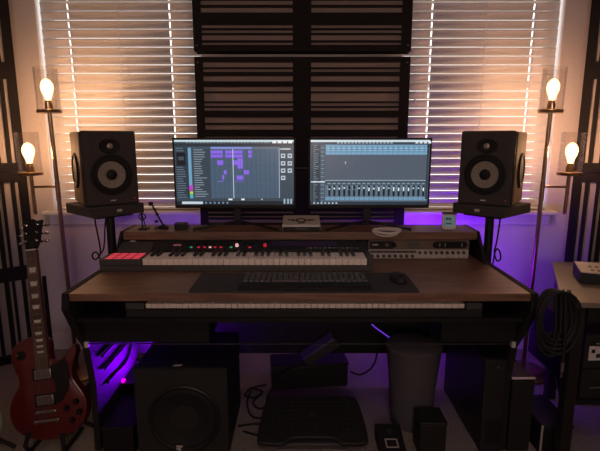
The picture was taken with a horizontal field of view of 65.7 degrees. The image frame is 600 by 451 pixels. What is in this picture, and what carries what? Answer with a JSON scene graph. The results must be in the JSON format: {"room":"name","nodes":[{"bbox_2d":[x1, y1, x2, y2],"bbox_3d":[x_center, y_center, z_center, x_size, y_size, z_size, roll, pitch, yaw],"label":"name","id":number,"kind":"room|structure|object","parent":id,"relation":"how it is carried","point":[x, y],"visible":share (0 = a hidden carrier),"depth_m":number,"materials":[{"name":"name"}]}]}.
{"room":"studio","nodes":[
{"label":"studio","id":0,"kind":"room"},
{"bbox_2d":[0,0,599,332],"bbox_3d":[0.000,-0.549,2.827,4.500,2.700,0.160,0,10,0],"label":"wall","id":1,"kind":"structure","parent":0,"point":[515,243],"depth_m":2.80,"materials":[{"name":"paint"}]},
{"bbox_2d":[34,0,62,209],"bbox_3d":[-1.495,-0.829,2.746,0.004,1.480,0.099,0,10,0],"label":"trim","id":2,"kind":"structure","parent":1,"relation":"attached to","point":[36,2],"depth_m":2.71,"materials":[{"name":"white paint"}]},
{"bbox_2d":[42,210,200,223],"bbox_3d":[-1.067,-0.055,2.860,0.955,0.085,0.155,0,10,0],"label":"trim","id":3,"kind":"structure","parent":1,"relation":"attached to","point":[167,216],"depth_m":2.82,"materials":[{"name":"paint"}]},
{"bbox_2d":[47,38,201,206],"bbox_3d":[-1.031,-0.842,2.813,0.932,1.480,0.062,0,10,0],"label":"window","id":4,"kind":"structure","parent":1,"relation":"in","point":[47,38],"depth_m":2.78,"materials":[{"name":"paint"}]},
{"bbox_2d":[39,0,200,209],"bbox_3d":[-1.029,-0.824,2.721,0.904,1.473,0.070,0,10,0],"label":"window blind","id":5,"kind":"object","parent":4,"relation":"attached to","point":[94,60],"visible":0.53,"depth_m":2.71,"materials":[{"name":"white plastic"}]},
{"bbox_2d":[52,333,528,348],"bbox_3d":[0.000,0.740,2.975,4.500,0.110,0.014,0,10,0],"label":"baseboard","id":6,"kind":"structure","parent":1,"relation":"attached to","point":[61,340],"depth_m":2.97,"materials":[{"name":"paint"}]},
{"bbox_2d":[192,0,412,53],"bbox_3d":[0.013,-1.271,2.558,1.197,0.608,0.106,0,10,0],"label":"acoustic panel","id":7,"kind":"object","parent":1,"relation":"attached to","point":[219,26],"visible":1,"depth_m":2.54,"materials":[{"name":"wood"}]},
{"bbox_2d":[200,169,404,224],"bbox_3d":[0.013,-0.031,2.786,1.197,0.605,0.106,0,10,0],"label":"acoustic panel","id":8,"kind":"object","parent":1,"relation":"attached to","point":[208,216],"visible":0.15,"depth_m":2.73,"materials":[{"name":"wood"}]},
{"bbox_2d":[194,57,410,167],"bbox_3d":[0.013,-0.642,2.674,1.197,0.608,0.106,0,10,0],"label":"acoustic panel","id":9,"kind":"object","parent":1,"relation":"attached to","point":[300,98],"visible":0.7,"depth_m":2.62,"materials":[{"name":"wood"}]},
{"bbox_2d":[402,54,549,206],"bbox_3d":[1.041,-0.842,2.813,0.912,1.480,0.062,0,10,0],"label":"window","id":10,"kind":"structure","parent":1,"relation":"in","point":[402,54],"depth_m":2.78,"materials":[{"name":"paint"}]},
{"bbox_2d":[403,0,560,209],"bbox_3d":[1.039,-0.824,2.719,0.884,1.473,0.075,0,10,0],"label":"window blind","id":11,"kind":"object","parent":10,"relation":"attached to","point":[482,41],"visible":0.59,"depth_m":2.71,"materials":[{"name":"white plastic"}]},
{"bbox_2d":[404,210,557,223],"bbox_3d":[1.081,-0.055,2.860,0.928,0.085,0.155,0,10,0],"label":"trim","id":12,"kind":"structure","parent":1,"relation":"attached to","point":[410,216],"depth_m":2.82,"materials":[{"name":"paint"}]},
{"bbox_2d":[537,0,565,209],"bbox_3d":[1.495,-0.829,2.746,0.004,1.480,0.099,0,10,0],"label":"trim","id":13,"kind":"structure","parent":1,"relation":"attached to","point":[563,2],"depth_m":2.71,"materials":[{"name":"white paint"}]},
{"bbox_2d":[0,349,599,450],"bbox_3d":[0.000,1.206,0.908,4.500,0.060,4.650,0,10,0],"label":"floor","id":14,"kind":"structure","parent":0,"point":[370,390],"depth_m":2.35,"materials":[{"name":"carpet"}]},
{"bbox_2d":[0,438,16,448],"bbox_3d":[-1.372,0.628,1.938,0.290,0.700,0.403,0,10,0],"label":"guitar stand","id":15,"kind":"object","parent":14,"relation":"on","point":[3,441],"visible":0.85,"depth_m":2.00,"materials":[{"name":"black paint"}]},
{"bbox_2d":[0,412,1,432],"bbox_3d":[-1.377,0.465,1.862,0.327,0.942,0.186,0,10,-1],"label":"electric guitar","id":16,"kind":"object","parent":15,"relation":"on","point":[0,412],"visible":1,"depth_m":1.89,"materials":[{"name":"green paint"}]},
{"bbox_2d":[0,173,32,365],"bbox_3d":[-1.835,0.279,2.635,0.595,1.131,0.050,-8,13,-37],"label":"acoustic panel","id":17,"kind":"object","parent":14,"relation":"on","point":[15,313],"visible":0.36,"depth_m":2.73,"materials":[{"name":"fabric"}]},
{"bbox_2d":[0,0,25,171],"bbox_3d":[-1.835,-0.844,2.429,0.595,1.137,0.050,-8,13,-37],"label":"acoustic panel","id":18,"kind":"object","parent":17,"relation":"on","point":[12,157],"visible":0.95,"depth_m":2.60,"materials":[{"name":"wood"}]},
{"bbox_2d":[17,83,88,381],"bbox_3d":[-1.325,0.021,2.535,0.337,1.684,0.280,-1,10,0],"label":"floor lamp","id":19,"kind":"object","parent":14,"relation":"on","point":[81,369],"visible":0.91,"depth_m":2.49,"materials":[{"name":"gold metal"}]},
{"bbox_2d":[26,163,34,171],"bbox_3d":[-1.436,-0.308,2.475,0.040,0.046,0.039,-1,10,0],"label":"bulb socket","id":20,"kind":"object","parent":19,"relation":"attached to","point":[29,166],"depth_m":2.46,"materials":[{"name":"gold metal"}]},
{"bbox_2d":[44,100,52,108],"bbox_3d":[-1.306,-0.626,2.417,0.040,0.046,0.039,-1,10,0],"label":"bulb socket","id":21,"kind":"object","parent":19,"relation":"attached to","point":[48,104],"depth_m":2.40,"materials":[{"name":"gold metal"}]},
{"bbox_2d":[23,276,92,450],"bbox_3d":[-1.074,0.603,2.071,0.290,0.700,0.403,0,10,0],"label":"guitar stand","id":22,"kind":"object","parent":14,"relation":"on","point":[64,447],"visible":0.41,"depth_m":2.08,"materials":[{"name":"black paint"}]},
{"bbox_2d":[10,219,90,439],"bbox_3d":[-1.080,0.448,2.018,0.327,0.932,0.251,0,10,-1],"label":"electric guitar","id":23,"kind":"object","parent":22,"relation":"on","point":[50,399],"visible":0.98,"depth_m":1.99,"materials":[{"name":"red paint"}]},
{"bbox_2d":[85,214,132,397],"bbox_3d":[-0.989,0.408,2.397,0.342,0.972,0.333,0,10,0],"label":"speaker stand","id":24,"kind":"object","parent":14,"relation":"on","point":[110,221],"visible":0.15,"depth_m":2.31,"materials":[{"name":"black paint"}]},
{"bbox_2d":[66,202,143,218],"bbox_3d":[-0.952,-0.087,2.271,0.281,0.048,0.256,9,14,40],"label":"pad","id":25,"kind":"object","parent":24,"relation":"on","point":[77,208],"visible":0.86,"depth_m":2.17,"materials":[{"name":"black plastic"}]},
{"bbox_2d":[69,130,138,206],"bbox_3d":[-0.944,-0.280,2.233,0.264,0.339,0.287,-8,13,-36],"label":"speaker","id":26,"kind":"object","parent":25,"relation":"on","point":[103,163],"visible":1,"depth_m":2.12},
{"bbox_2d":[91,218,105,259],"bbox_3d":[-0.990,0.089,2.312,0.065,0.433,0.183,-2,11,-13],"label":"cable","id":27,"kind":"object","parent":26,"relation":"hanging from","point":[100,253],"visible":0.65,"depth_m":2.29,"materials":[{"name":"black rubber"}]},
{"bbox_2d":[101,385,137,450],"bbox_3d":[-0.770,0.871,2.203,0.136,0.132,0.486,0,10,0],"label":"storage box","id":28,"kind":"object","parent":14,"relation":"on","point":[119,431],"visible":0.44,"depth_m":1.98,"materials":[{"name":"black paint"}]},
{"bbox_2d":[133,332,240,450],"bbox_3d":[-0.488,0.750,2.102,0.382,0.406,0.395,0,10,0],"label":"subwoofer","id":29,"kind":"object","parent":14,"relation":"on","point":[187,396],"visible":0.99,"depth_m":1.93,"materials":[{"name":"black paint"}]},
{"bbox_2d":[238,423,259,435],"bbox_3d":[-0.218,0.943,2.148,0.145,0.009,0.094,0,10,0],"label":"cable","id":30,"kind":"object","parent":14,"relation":"on","point":[249,424],"visible":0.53,"depth_m":2.17,"materials":[{"name":"black rubber"}]},
{"bbox_2d":[246,391,263,418],"bbox_3d":[-0.219,0.903,2.353,0.132,0.012,0.252,-6,12,-28],"label":"cable","id":31,"kind":"object","parent":14,"relation":"on","point":[258,396],"visible":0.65,"depth_m":2.33,"materials":[{"name":"black rubber"}]},
{"bbox_2d":[244,384,266,398],"bbox_3d":[-0.238,0.876,2.469,0.088,0.024,0.133,4,11,21],"label":"cable","id":32,"kind":"object","parent":14,"relation":"on","point":[254,387],"visible":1,"depth_m":2.48,"materials":[{"name":"black rubber"}]},
{"bbox_2d":[61,225,538,450],"bbox_3d":[0.000,0.499,2.124,1.772,0.892,0.721,0,10,0],"label":"desk","id":33,"kind":"object","parent":14,"relation":"on","point":[94,309],"depth_m":1.92,"materials":[{"name":"brown wood"}]},
{"bbox_2d":[101,342,115,357],"bbox_3d":[-0.850,0.539,2.088,0.013,0.028,0.189,0,10,0],"label":"cable","id":34,"kind":"object","parent":33,"relation":"attached to","point":[107,350],"visible":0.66,"depth_m":2.05,"materials":[{"name":"black rubber"}]},
{"bbox_2d":[104,342,126,369],"bbox_3d":[-0.850,0.585,2.169,0.013,0.045,0.291,0,10,0],"label":"cable","id":35,"kind":"object","parent":33,"relation":"attached to","point":[110,362],"visible":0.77,"depth_m":2.13,"materials":[{"name":"black rubber"}]},
{"bbox_2d":[107,342,132,383],"bbox_3d":[-0.850,0.633,2.214,0.013,0.109,0.327,0,10,0],"label":"cable","id":36,"kind":"object","parent":33,"relation":"attached to","point":[131,345],"visible":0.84,"depth_m":2.23,"materials":[{"name":"black rubber"}]},
{"bbox_2d":[115,225,135,252],"bbox_3d":[-0.850,0.087,2.263,0.016,0.132,0.299,0,10,0],"label":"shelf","id":37,"kind":"object","parent":33,"relation":"attached to","point":[123,234],"depth_m":2.21,"materials":[{"name":"brown wood"}]},
{"bbox_2d":[138,203,149,229],"bbox_3d":[-0.768,-0.046,2.279,0.046,0.128,0.050,0,10,0],"label":"stand","id":38,"kind":"object","parent":33,"relation":"on","point":[142,219],"visible":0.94,"depth_m":2.28,"materials":[{"name":"black plastic"}]},
{"bbox_2d":[148,202,168,229],"bbox_3d":[-0.694,-0.050,2.296,0.102,0.131,0.079,0,10,0],"label":"tripod","id":39,"kind":"object","parent":33,"relation":"on","point":[163,226],"visible":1,"depth_m":2.29,"materials":[{"name":"black plastic"}]},
{"bbox_2d":[174,222,188,229],"bbox_3d":[-0.583,0.002,2.288,0.064,0.030,0.044,-1,10,-4],"label":"power adapter","id":40,"kind":"object","parent":33,"relation":"on","point":[178,225],"visible":1,"depth_m":2.27,"materials":[{"name":"black plastic"}]},
{"bbox_2d":[172,138,295,230],"bbox_3d":[-0.311,-0.199,2.242,0.583,0.441,0.098,0,10,0],"label":"computer monitor","id":41,"kind":"object","parent":33,"relation":"on","point":[236,173],"visible":1,"depth_m":2.21,"materials":[{"name":"black plastic"}]},
{"bbox_2d":[99,240,372,270],"bbox_3d":[-0.277,0.132,2.102,1.183,0.101,0.196,0,10,0],"label":"synthesizer","id":42,"kind":"object","parent":33,"relation":"on","point":[189,255],"visible":1,"depth_m":2.05,"materials":[{"name":"grey plastic"}]},
{"bbox_2d":[123,225,476,239],"bbox_3d":[0.000,0.033,2.306,1.682,0.037,0.195,0,10,0],"label":"shelf","id":43,"kind":"object","parent":33,"relation":"attached to","point":[222,232],"depth_m":2.21,"materials":[{"name":"brown wood"}]},
{"bbox_2d":[77,301,522,322],"bbox_3d":[0.000,0.327,1.992,1.714,0.018,0.420,0,10,0],"label":"keyboard tray","id":44,"kind":"object","parent":33,"relation":"on","point":[95,311],"depth_m":1.79,"materials":[{"name":"black paint"}]},
{"bbox_2d":[282,215,319,230],"bbox_3d":[0.006,-0.012,2.301,0.183,0.052,0.170,0,10,0],"label":"audio interface","id":45,"kind":"object","parent":33,"relation":"on","point":[290,222],"visible":1,"depth_m":2.25,"materials":[{"name":"metal"}]},
{"bbox_2d":[125,301,482,316],"bbox_3d":[0.016,0.291,1.957,1.370,0.064,0.356,0,10,0],"label":"keyboard","id":46,"kind":"object","parent":33,"relation":"on","point":[133,308],"visible":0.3,"depth_m":1.79,"materials":[{"name":"black plastic"}]},
{"bbox_2d":[189,273,418,292],"bbox_3d":[0.015,0.226,1.860,0.866,0.003,0.253,0,10,0],"label":"desk mat","id":47,"kind":"object","parent":33,"relation":"on","point":[206,282],"visible":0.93,"depth_m":1.80,"materials":[{"name":"fabric"}]},
{"bbox_2d":[238,272,371,289],"bbox_3d":[0.020,0.216,1.849,0.510,0.019,0.190,0,10,0],"label":"keyboard","id":48,"kind":"object","parent":47,"relation":"on","point":[275,280],"visible":1,"depth_m":1.81,"materials":[{"name":"black plastic"}]},
{"bbox_2d":[390,271,406,283],"bbox_3d":[0.395,0.203,1.867,0.063,0.038,0.105,-1,11,-8],"label":"computer mouse","id":49,"kind":"object","parent":47,"relation":"on","point":[396,277],"visible":1,"depth_m":1.84,"materials":[{"name":"black plastic"}]},
{"bbox_2d":[308,138,431,230],"bbox_3d":[0.332,-0.199,2.242,0.583,0.441,0.098,0,10,0],"label":"computer monitor","id":50,"kind":"object","parent":33,"relation":"on","point":[365,173],"visible":1,"depth_m":2.21,"materials":[{"name":"black plastic"}]},
{"bbox_2d":[372,227,401,236],"bbox_3d":[0.410,0.028,2.204,0.140,0.037,0.092,0,10,0],"label":"coiled cable","id":51,"kind":"object","parent":33,"relation":"on","point":[377,230],"visible":1,"depth_m":2.19,"materials":[{"name":"white plastic"}]},
{"bbox_2d":[367,242,468,257],"bbox_3d":[0.566,0.122,2.304,0.481,0.044,0.192,0,10,0],"label":"mixer","id":52,"kind":"object","parent":33,"relation":"on","point":[375,253],"visible":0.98,"depth_m":2.22,"materials":[{"name":"black paint"}]},
{"bbox_2d":[367,240,468,248],"bbox_3d":[0.566,0.077,2.296,0.481,0.043,0.192,0,10,0],"label":"rack preamp","id":53,"kind":"object","parent":52,"relation":"on","point":[372,244],"visible":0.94,"depth_m":2.21,"materials":[{"name":"black paint"}]},
{"bbox_2d":[442,211,456,229],"bbox_3d":[0.732,-0.025,2.283,0.068,0.084,0.040,2,11,12],"label":"digital clock","id":54,"kind":"object","parent":33,"relation":"on","point":[448,218],"visible":1,"depth_m":2.27,"materials":[{"name":"white plastic"}]},
{"bbox_2d":[464,225,486,263],"bbox_3d":[0.850,0.087,2.263,0.016,0.132,0.299,0,10,0],"label":"panel","id":55,"kind":"object","parent":33,"relation":"attached to","point":[476,250],"depth_m":2.21,"materials":[{"name":"black wood"}]},
{"bbox_3d":[-0.585,0.121,2.311,0.506,0.044,0.178,0,10,0],"label":"rack compressor","id":56,"kind":"object","parent":33,"relation":"on","visible":0},
{"bbox_2d":[124,240,230,241],"bbox_3d":[-0.585,0.078,2.293,0.506,0.048,0.198,0,10,0],"label":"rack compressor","id":57,"kind":"object","parent":56,"relation":"on","point":[124,240],"visible":0.1,"depth_m":2.21,"materials":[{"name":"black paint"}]},
{"bbox_3d":[0.000,0.121,2.311,0.516,0.044,0.178,0,10,0],"label":"rack preamp","id":58,"kind":"object","parent":33,"relation":"on","visible":0},
{"bbox_2d":[246,240,353,240],"bbox_3d":[0.000,0.077,2.296,0.516,0.043,0.192,0,10,0],"label":"rack preamp","id":59,"kind":"object","parent":58,"relation":"on","point":[246,240],"visible":0.12,"depth_m":2.21,"materials":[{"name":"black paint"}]},
{"bbox_2d":[270,353,348,389],"bbox_3d":[0.048,0.800,2.572,0.423,0.138,0.146,-1,10,-6],"label":"cable box","id":60,"kind":"object","parent":14,"relation":"on","point":[331,369],"visible":0.87,"depth_m":2.51,"materials":[{"name":"black plastic"}]},
{"bbox_2d":[261,332,339,407],"bbox_3d":[-0.010,0.730,2.396,0.434,0.340,0.114,-3,11,-17],"label":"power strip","id":61,"kind":"object","parent":60,"relation":"on","point":[313,353],"visible":0.88,"depth_m":2.39,"materials":[{"name":"grey plastic"}]},
{"bbox_2d":[350,352,377,375],"bbox_3d":[0.342,0.739,2.479,0.146,0.130,0.019,0,10,0],"label":"cable","id":62,"kind":"object","parent":60,"relation":"attached to","point":[371,367],"visible":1,"depth_m":2.48,"materials":[{"name":"black rubber"}]},
{"bbox_2d":[257,396,367,448],"bbox_3d":[0.055,0.891,2.100,0.480,0.130,0.242,0,10,0],"label":"footrest","id":63,"kind":"object","parent":14,"relation":"on","point":[286,422],"visible":1,"depth_m":2.07,"materials":[{"name":"black plastic"}]},
{"bbox_2d":[375,424,405,450],"bbox_3d":[0.390,0.933,2.011,0.110,0.079,0.150,0,10,0],"label":"effects pedal","id":64,"kind":"object","parent":14,"relation":"on","point":[388,437],"visible":1,"depth_m":2.00,"materials":[{"name":"black plastic"}]},
{"bbox_2d":[386,331,442,432],"bbox_3d":[0.525,0.728,2.177,0.256,0.421,0.256,0,10,0],"label":"waste bin","id":65,"kind":"object","parent":14,"relation":"on","point":[413,369],"visible":0.86,"depth_m":2.08,"materials":[{"name":"grey plastic"}]},
{"bbox_2d":[413,407,447,450],"bbox_3d":[0.557,0.890,2.001,0.114,0.166,0.119,0,10,0],"label":"box","id":66,"kind":"object","parent":14,"relation":"on","point":[430,424],"visible":1,"depth_m":1.95,"materials":[{"name":"black plastic"}]},
{"bbox_2d":[444,342,506,450],"bbox_3d":[0.808,0.721,2.195,0.087,0.430,0.503,0,10,0],"label":"computer tower","id":67,"kind":"object","parent":14,"relation":"on","point":[475,374],"visible":0.91,"depth_m":2.02,"materials":[{"name":"black plastic"}]},
{"bbox_2d":[484,420,501,443],"bbox_3d":[0.817,0.874,1.969,0.064,0.110,0.002,0,10,0],"label":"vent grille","id":68,"kind":"object","parent":67,"relation":"attached to","point":[492,428],"depth_m":1.97,"materials":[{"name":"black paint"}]},
{"bbox_2d":[464,214,501,262],"bbox_3d":[0.981,0.408,2.397,0.358,0.972,0.333,0,10,0],"label":"speaker stand","id":69,"kind":"object","parent":14,"relation":"on","point":[489,221],"visible":0.08,"depth_m":2.31,"materials":[{"name":"black paint"}]},
{"bbox_2d":[453,202,530,218],"bbox_3d":[0.935,-0.087,2.271,0.281,0.048,0.256,-9,14,-40],"label":"pad","id":70,"kind":"object","parent":69,"relation":"on","point":[519,208],"visible":0.86,"depth_m":2.17,"materials":[{"name":"black plastic"}]},
{"bbox_2d":[458,130,526,206],"bbox_3d":[0.928,-0.280,2.233,0.264,0.339,0.287,8,13,36],"label":"speaker","id":71,"kind":"object","parent":70,"relation":"on","point":[492,163],"visible":1,"depth_m":2.12},
{"bbox_2d":[492,219,500,264],"bbox_3d":[0.976,0.087,2.318,0.042,0.432,0.162,3,11,16],"label":"cable","id":72,"kind":"object","parent":71,"relation":"hanging from","point":[495,248],"visible":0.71,"depth_m":2.27,"materials":[{"name":"black rubber"}]},
{"bbox_2d":[505,360,535,450],"bbox_3d":[0.938,0.780,2.118,0.098,0.341,0.296,0,10,0],"label":"base cabinet","id":73,"kind":"object","parent":14,"relation":"on","point":[522,384],"visible":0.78,"depth_m":1.97,"materials":[{"name":"black paint"}]},
{"bbox_2d":[515,83,582,384],"bbox_3d":[1.325,0.021,2.535,0.337,1.684,0.280,1,10,0],"label":"floor lamp","id":74,"kind":"object","parent":14,"relation":"on","point":[536,371],"visible":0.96,"depth_m":2.49,"materials":[{"name":"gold metal"}]},
{"bbox_2d":[547,100,555,108],"bbox_3d":[1.306,-0.626,2.417,0.040,0.046,0.039,1,10,0],"label":"bulb socket","id":75,"kind":"object","parent":74,"relation":"attached to","point":[551,104],"depth_m":2.40,"materials":[{"name":"gold metal"}]},
{"bbox_2d":[565,163,573,171],"bbox_3d":[1.436,-0.308,2.475,0.040,0.046,0.039,1,10,0],"label":"bulb socket","id":76,"kind":"object","parent":74,"relation":"attached to","point":[570,166],"depth_m":2.46,"materials":[{"name":"gold metal"}]},
{"bbox_2d":[529,395,573,450],"bbox_3d":[1.083,0.888,2.083,0.137,0.142,0.248,0,10,0],"label":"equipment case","id":77,"kind":"object","parent":14,"relation":"on","point":[544,412],"visible":0.62,"depth_m":2.01,"materials":[{"name":"black paint"}]},
{"bbox_2d":[543,262,599,450],"bbox_3d":[1.443,0.590,2.101,0.914,0.720,0.620,0,10,0],"label":"side table","id":78,"kind":"object","parent":14,"relation":"on","point":[588,295],"visible":0.63,"depth_m":1.87,"materials":[{"name":"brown wood"}]},
{"bbox_2d":[560,289,572,307],"bbox_3d":[0.984,0.273,1.701,0.055,0.129,0.198,7,12,32],"label":"clamp","id":79,"kind":"object","parent":78,"relation":"attached to","point":[563,290],"visible":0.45,"depth_m":1.65,"materials":[{"name":"black paint"}]},
{"bbox_2d":[535,288,563,353],"bbox_3d":[0.906,0.344,1.686,0.112,0.245,0.035,0,10,0],"label":"coiled cable","id":80,"kind":"object","parent":79,"relation":"hanging from","point":[553,334],"visible":0.45,"depth_m":1.68,"materials":[{"name":"black rubber"}]},
{"bbox_2d":[535,289,572,357],"bbox_3d":[0.913,0.354,1.673,0.134,0.261,0.036,0,10,0],"label":"coiled cable","id":81,"kind":"object","parent":79,"relation":"hanging from","point":[561,300],"visible":0.64,"depth_m":1.67,"materials":[{"name":"black rubber"}]},
{"bbox_2d":[536,290,582,377],"bbox_3d":[0.923,0.389,1.665,0.161,0.324,0.036,0,10,0],"label":"coiled cable","id":82,"kind":"object","parent":79,"relation":"hanging from","point":[540,330],"visible":0.99,"depth_m":1.66,"materials":[{"name":"black rubber"}]},
{"bbox_2d":[554,375,599,404],"bbox_3d":[1.470,0.675,2.142,0.819,0.018,0.530,0,10,0],"label":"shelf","id":83,"kind":"object","parent":78,"relation":"attached to","point":[579,401],"depth_m":1.89,"materials":[{"name":"black paint"}]},
{"bbox_2d":[573,261,599,283],"bbox_3d":[1.418,0.212,1.968,0.435,0.065,0.150,4,11,20],"label":"recorder","id":84,"kind":"object","parent":78,"relation":"on","point":[584,272],"visible":1,"depth_m":1.99,"materials":[{"name":"black plastic"}]},
{"bbox_3d":[1.442,0.608,2.098,0.605,0.128,0.472,0,10,0],"label":"box","id":85,"kind":"object","parent":78,"relation":"on","visible":0},
{"bbox_2d":[531,297,599,367],"bbox_3d":[1.442,0.468,2.074,0.605,0.148,0.469,0,10,0],"label":"box","id":86,"kind":"object","parent":85,"relation":"on","point":[590,352],"visible":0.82,"depth_m":1.88,"materials":[{"name":"black paint"}]},
{"bbox_2d":[564,173,599,261],"bbox_3d":[1.835,0.279,2.635,0.595,1.131,0.050,8,13,37],"label":"acoustic panel","id":87,"kind":"object","parent":14,"relation":"on","point":[583,232],"visible":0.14,"depth_m":2.70,"materials":[{"name":"wood"}]},
{"bbox_2d":[574,0,599,171],"bbox_3d":[1.835,-0.844,2.429,0.595,1.137,0.050,8,13,37],"label":"acoustic panel","id":88,"kind":"object","parent":87,"relation":"on","point":[587,157],"visible":0.95,"depth_m":2.60,"materials":[{"name":"fabric"}]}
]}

